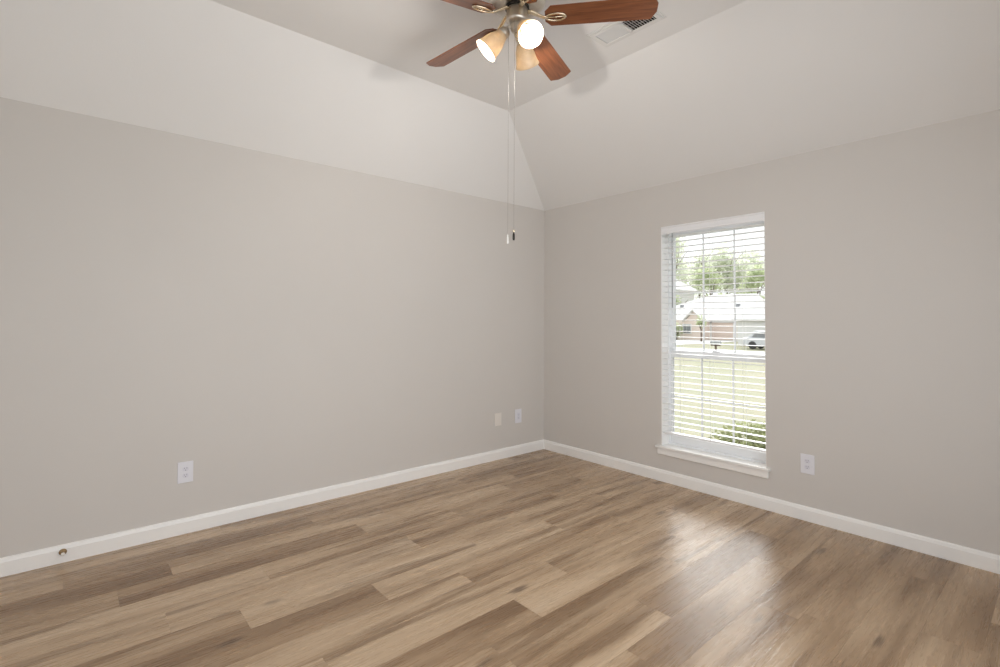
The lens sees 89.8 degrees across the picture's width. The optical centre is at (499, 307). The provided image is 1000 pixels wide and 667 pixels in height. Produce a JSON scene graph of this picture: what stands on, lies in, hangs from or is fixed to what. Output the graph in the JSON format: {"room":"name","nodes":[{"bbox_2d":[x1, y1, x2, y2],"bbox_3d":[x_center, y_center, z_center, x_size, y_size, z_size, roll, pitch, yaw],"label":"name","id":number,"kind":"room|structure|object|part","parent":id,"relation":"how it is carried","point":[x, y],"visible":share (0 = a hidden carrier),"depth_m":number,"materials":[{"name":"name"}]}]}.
{"room":"empty bedroom","nodes":[
{"label":"empty bedroom","id":0,"kind":"room"},
{"bbox_2d":[0,97,544,557],"bbox_3d":[-1.594,0.243,3.520,5.648,2.596,0.200,1,-2,-41],"label":"wall","id":1,"kind":"structure","parent":0,"point":[275,325],"depth_m":3.24,"materials":[{"name":"beige paint"}]},
{"bbox_2d":[59,549,66,555],"bbox_3d":[-2.333,1.310,2.676,0.034,0.034,0.047,1,-2,-41],"label":"door stop","id":2,"kind":"object","parent":1,"relation":"attached to","point":[62,552],"visible":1,"depth_m":2.68,"materials":[{"name":"gold metal"}]},
{"bbox_2d":[177,460,192,483],"bbox_3d":[-1.929,1.007,3.076,0.083,0.128,0.009,1,-2,-41],"label":"wall outlet","id":3,"kind":"object","parent":1,"relation":"attached to","point":[185,469],"visible":1,"depth_m":3.07,"materials":[{"name":"white plastic"}]},
{"bbox_2d":[0,439,543,576],"bbox_3d":[-1.529,1.343,3.413,5.248,0.093,0.015,1,-2,-41],"label":"baseboard","id":4,"kind":"structure","parent":1,"relation":"attached to","point":[23,562],"depth_m":3.22,"materials":[{"name":"paint"}]},
{"bbox_2d":[495,413,500,425],"bbox_3d":[-0.018,1.052,4.732,0.082,0.120,0.008,1,-2,-41],"label":"blank wall plate","id":5,"kind":"object","parent":1,"relation":"attached to","point":[497,415],"visible":1,"depth_m":4.72,"materials":[{"name":"beige plastic"}]},
{"bbox_2d":[515,409,521,422],"bbox_3d":[0.179,1.056,4.902,0.084,0.134,0.009,1,-2,-41],"label":"wall plate","id":6,"kind":"object","parent":1,"relation":"attached to","point":[517,411],"visible":1,"depth_m":4.90,"materials":[{"name":"white plastic"}]},
{"bbox_2d":[0,449,999,666],"bbox_3d":[-0.150,1.434,1.819,5.648,0.150,4.627,1,-2,-41],"label":"floor","id":7,"kind":"structure","parent":0,"point":[540,558],"depth_m":2.44,"materials":[{"name":"wood"}]},
{"bbox_2d":[0,0,999,210],"bbox_3d":[-0.136,-1.488,1.887,5.648,0.804,4.627,1,-2,-41],"label":"ceiling","id":8,"kind":"structure","parent":0,"point":[710,86],"depth_m":3.07,"materials":[{"name":"paint"}]},
{"bbox_2d":[426,0,658,243],"bbox_3d":[0.113,-0.998,2.431,1.268,1.356,1.274,0,-1,0],"label":"ceiling fan","id":9,"kind":"object","parent":8,"relation":"hanging from","point":[533,48],"visible":1,"depth_m":2.44,"materials":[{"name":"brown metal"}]},
{"bbox_3d":[-0.205,-1.419,2.748,0.532,0.035,0.131,-1,-2,44],"label":"blade","id":10,"kind":"part","parent":9,"relation":"part of","materials":[{"name":"brown wood"}]},
{"bbox_3d":[-0.272,-1.430,2.279,0.532,0.035,0.131,1,-2,-28],"label":"blade","id":11,"kind":"part","parent":9,"relation":"part of","materials":[{"name":"brown wood"}]},
{"bbox_3d":[-0.038,-1.294,2.464,0.150,0.150,0.125,0,-1,0],"label":"lamp shade","id":12,"kind":"part","parent":9,"relation":"part of","materials":[{"name":"white glass"}]},
{"bbox_3d":[0.027,-1.357,2.466,0.071,0.067,0.058,0,-1,0],"label":"light arm","id":13,"kind":"part","parent":9,"relation":"part of","materials":[{"name":"silver metal"}]},
{"bbox_3d":[0.041,-0.887,2.475,0.002,1.052,0.002,0,-1,0],"label":"pull chain","id":14,"kind":"part","parent":9,"relation":"part of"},
{"bbox_3d":[0.069,-0.891,2.408,0.002,1.045,0.002,0,-1,0],"label":"pull chain","id":15,"kind":"part","parent":9,"relation":"part of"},
{"bbox_3d":[0.106,-1.358,2.413,0.058,0.067,0.071,1,-1,-23],"label":"light arm","id":16,"kind":"part","parent":9,"relation":"part of","materials":[{"name":"silver metal"}]},
{"bbox_3d":[0.131,-1.291,2.576,0.125,0.150,0.150,0,-1,23],"label":"lamp shade","id":17,"kind":"part","parent":9,"relation":"part of","materials":[{"name":"white glass"}]},
{"bbox_3d":[0.127,-1.308,2.363,0.054,0.079,0.079,1,-1,-23],"label":"bulb","id":18,"kind":"part","parent":9,"relation":"part of","materials":[{"name":"white glass"}]},
{"bbox_3d":[0.131,-1.296,2.352,0.125,0.150,0.150,1,-1,-23],"label":"lamp shade","id":19,"kind":"part","parent":9,"relation":"part of","materials":[{"name":"white glass"}]},
{"bbox_3d":[0.262,-1.414,2.829,0.131,0.035,0.532,0,-1,26],"label":"blade","id":20,"kind":"part","parent":9,"relation":"part of","materials":[{"name":"brown wood"}]},
{"bbox_3d":[0.483,-1.423,2.410,0.532,0.035,0.131,0,-1,8],"label":"blade","id":21,"kind":"part","parent":9,"relation":"part of","materials":[{"name":"brown wood"}]},
{"bbox_2d":[587,10,666,47],"bbox_3d":[0.739,-1.655,2.955,0.198,0.012,0.422,1,-2,-41],"label":"ceiling vent","id":22,"kind":"object","parent":8,"relation":"in","point":[611,33],"visible":0.8,"depth_m":2.98,"materials":[{"name":"white metal"}]},
{"bbox_2d":[544,109,999,554],"bbox_3d":[1.980,0.261,3.555,0.200,2.596,4.427,1,-2,-41],"label":"wall","id":23,"kind":"structure","parent":0,"point":[882,253],"depth_m":3.19,"materials":[{"name":"beige paint"}]},
{"bbox_2d":[655,212,769,478],"bbox_3d":[1.652,0.260,3.894,0.205,1.875,0.891,1,-2,-41],"label":"window","id":24,"kind":"structure","parent":23,"relation":"in","point":[741,460],"depth_m":4.03,"materials":[{"name":"white plastic"}]},
{"bbox_3d":[1.620,1.135,3.849,0.130,0.019,0.891,1,-2,-41],"label":"sill","id":25,"kind":"part","parent":24,"relation":"part of","materials":[{"name":"paint"}]},
{"bbox_2d":[661,212,765,452],"bbox_3d":[1.622,0.176,3.858,0.073,1.702,0.810,1,-2,-41],"label":"window blind","id":26,"kind":"object","parent":24,"relation":"attached to","point":[754,217],"visible":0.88,"depth_m":3.84,"materials":[{"name":"white plastic"}]},
{"bbox_3d":[1.463,0.196,4.056,0.054,1.640,0.014,1,-2,-41],"label":"ladder cord","id":27,"kind":"part","parent":26,"relation":"part of","materials":[{"name":"white fabric"}]},
{"bbox_3d":[1.625,0.193,3.868,0.054,1.640,0.014,1,-2,-41],"label":"ladder cord","id":28,"kind":"part","parent":26,"relation":"part of","materials":[{"name":"white fabric"}]},
{"bbox_3d":[1.625,1.019,3.845,0.052,0.016,0.806,1,-2,-41],"label":"rail","id":29,"kind":"part","parent":26,"relation":"part of","materials":[{"name":"white plastic"}]},
{"bbox_3d":[1.788,0.189,3.681,0.054,1.640,0.014,1,-2,-41],"label":"ladder cord","id":30,"kind":"part","parent":26,"relation":"part of","materials":[{"name":"white fabric"}]},
{"bbox_3d":[1.724,-0.124,3.953,0.028,1.031,0.790,1,-2,-41],"label":"sash","id":31,"kind":"part","parent":24,"relation":"part of","materials":[{"name":"white plastic"}]},
{"bbox_3d":[1.697,0.731,3.912,0.030,0.766,0.790,1,-2,-41],"label":"sash","id":32,"kind":"part","parent":24,"relation":"part of","materials":[{"name":"glass"}]},
{"bbox_2d":[544,440,999,573],"bbox_3d":[1.833,1.362,3.529,0.015,0.093,4.212,1,-2,-41],"label":"baseboard","id":33,"kind":"structure","parent":23,"relation":"attached to","point":[990,562],"depth_m":3.30,"materials":[{"name":"paint"}]},
{"bbox_2d":[800,453,814,474],"bbox_3d":[2.031,1.032,3.313,0.009,0.128,0.083,1,-2,-41],"label":"wall outlet","id":34,"kind":"object","parent":23,"relation":"attached to","point":[807,466],"visible":1,"depth_m":3.31,"materials":[{"name":"white plastic"}]},
{"label":"outside","id":35,"kind":"structure","parent":0,"visible":0},
{"bbox_2d":[674,339,765,444],"bbox_3d":[24.412,3.832,74.010,126.072,0.750,140.000,1,-2,-41],"label":"ground","id":36,"kind":"structure","parent":35,"point":[713,364],"depth_m":13.62,"materials":[{"name":"green plant"}]},
{"bbox_2d":[676,323,683,339],"bbox_3d":[21.658,2.821,61.386,1.596,2.227,1.705,1,-2,-41],"label":"bush","id":37,"kind":"object","parent":36,"relation":"on","point":[680,328],"visible":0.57,"depth_m":61.17,"materials":[{"name":"green plant"}]},
{"bbox_2d":[676,295,687,304],"bbox_3d":[28.236,1.169,79.422,3.842,6.575,3.656,0,-1,14],"label":"broadleaf tree","id":38,"kind":"object","parent":36,"relation":"on","point":[677,301],"visible":0.04,"depth_m":79.59,"materials":[{"name":"green plant"}]},
{"bbox_2d":[676,237,696,286],"bbox_3d":[36.138,-5.331,103.933,9.161,20.785,10.180,1,-2,-41],"label":"broadleaf tree","id":39,"kind":"object","parent":36,"relation":"on","point":[682,277],"visible":0.23,"depth_m":102.45,"materials":[{"name":"green plant"}]},
{"bbox_2d":[676,279,697,302],"bbox_3d":[30.146,-0.772,95.078,9.000,11.010,11.200,1,-2,-41],"label":"house","id":40,"kind":"structure","parent":36,"relation":"on","point":[678,283],"depth_m":92.22,"materials":[{"name":"white"}]},
{"bbox_2d":[680,247,720,298],"bbox_3d":[46.474,-4.455,116.061,10.129,19.698,9.936,1,-2,-41],"label":"broadleaf tree","id":41,"kind":"object","parent":36,"relation":"on","point":[706,258],"visible":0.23,"depth_m":115.05,"materials":[{"name":"green plant"}]},
{"bbox_2d":[695,315,706,340],"bbox_3d":[22.627,2.304,56.386,1.264,3.173,1.267,0,-1,11],"label":"young tree","id":42,"kind":"object","parent":36,"relation":"on","point":[697,322],"visible":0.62,"depth_m":56.29,"materials":[{"name":"green plant"}]},
{"bbox_2d":[692,264,725,297],"bbox_3d":[33.939,-1.208,80.352,6.139,11.427,5.984,1,-2,-41],"label":"broadleaf tree","id":43,"kind":"object","parent":36,"relation":"on","point":[713,281],"visible":0.26,"depth_m":79.91,"materials":[{"name":"green plant"}]},
{"bbox_2d":[710,341,721,349],"bbox_3d":[13.728,2.685,31.892,0.200,1.170,0.640,1,-2,-41],"label":"mailbox","id":44,"kind":"object","parent":36,"relation":"on","point":[712,343],"visible":0.79,"depth_m":31.85,"materials":[{"name":"white metal"}]},
{"bbox_2d":[676,293,764,340],"bbox_3d":[26.838,1.157,66.834,12.900,5.810,17.100,1,-2,-41],"label":"brick house","id":45,"kind":"structure","parent":36,"relation":"on","point":[710,332],"depth_m":61.58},
{"bbox_3d":[23.036,2.568,61.859,0.035,1.000,1.000,1,-2,-41],"label":"pane","id":46,"kind":"part","parent":45,"relation":"part of","materials":[{"name":"white glass"}]},
{"bbox_3d":[26.841,2.756,60.520,0.100,2.300,3.000,1,-2,-41],"label":"garage trim","id":47,"kind":"part","parent":45,"relation":"part of","materials":[{"name":"white"}]},
{"bbox_2d":[698,242,753,293],"bbox_3d":[42.637,-3.789,94.260,6.918,17.318,10.652,1,-2,-41],"label":"broadleaf tree","id":48,"kind":"object","parent":36,"relation":"on","point":[742,261],"visible":0.53,"depth_m":93.14,"materials":[{"name":"green plant"}]},
{"bbox_2d":[730,302,764,344],"bbox_3d":[30.342,0.449,47.453,9.000,6.360,13.000,1,-2,-41],"label":"house","id":49,"kind":"structure","parent":36,"relation":"on","point":[759,313],"depth_m":48.51,"materials":[{"name":"white"}]},
{"bbox_2d":[731,247,763,293],"bbox_3d":[53.366,-4.050,106.674,9.060,18.522,9.889,1,-2,-41],"label":"broadleaf tree","id":50,"kind":"object","parent":36,"relation":"on","point":[750,254],"visible":0.15,"depth_m":105.73,"materials":[{"name":"green plant"}]},
{"bbox_2d":[737,265,764,298],"bbox_3d":[38.513,-1.044,74.783,5.512,10.886,6.802,1,-2,-41],"label":"broadleaf tree","id":51,"kind":"object","parent":36,"relation":"on","point":[759,272],"visible":0.2,"depth_m":74.61,"materials":[{"name":"green plant"}]},
{"bbox_2d":[742,331,764,348],"bbox_3d":[22.668,2.672,41.431,1.800,1.539,4.489,1,-2,-41],"label":"parked car","id":52,"kind":"object","parent":36,"relation":"on","point":[755,335],"visible":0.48,"depth_m":41.81,"materials":[{"name":"silver metal"}]},
{"bbox_3d":[2.052,1.746,5.317,2.272,0.020,5.000,1,-2,-41],"label":"garden bed","id":53,"kind":"object","parent":36,"relation":"on","visible":0},
{"bbox_2d":[708,419,765,448],"bbox_3d":[2.669,1.474,5.061,1.029,0.652,1.078,1,-2,-41],"label":"bush","id":54,"kind":"object","parent":53,"relation":"on","point":[739,429],"visible":0.22,"depth_m":5.11,"materials":[{"name":"green plant"}]},
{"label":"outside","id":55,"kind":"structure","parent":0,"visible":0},
{"bbox_2d":[676,347,764,354],"bbox_3d":[1.196,3.692,53.897,8.500,0.165,140.000,1,-2,-41],"label":"street","id":56,"kind":"structure","parent":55,"point":[690,349],"depth_m":38.53,"materials":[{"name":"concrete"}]},
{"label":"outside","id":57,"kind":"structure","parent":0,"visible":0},
{"bbox_2d":[676,340,737,344],"bbox_3d":[19.269,3.785,54.337,19.400,0.180,6.000,1,-2,-41],"label":"driveway","id":58,"kind":"structure","parent":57,"point":[684,341],"depth_m":56.11,"materials":[{"name":"concrete"}]}
]}

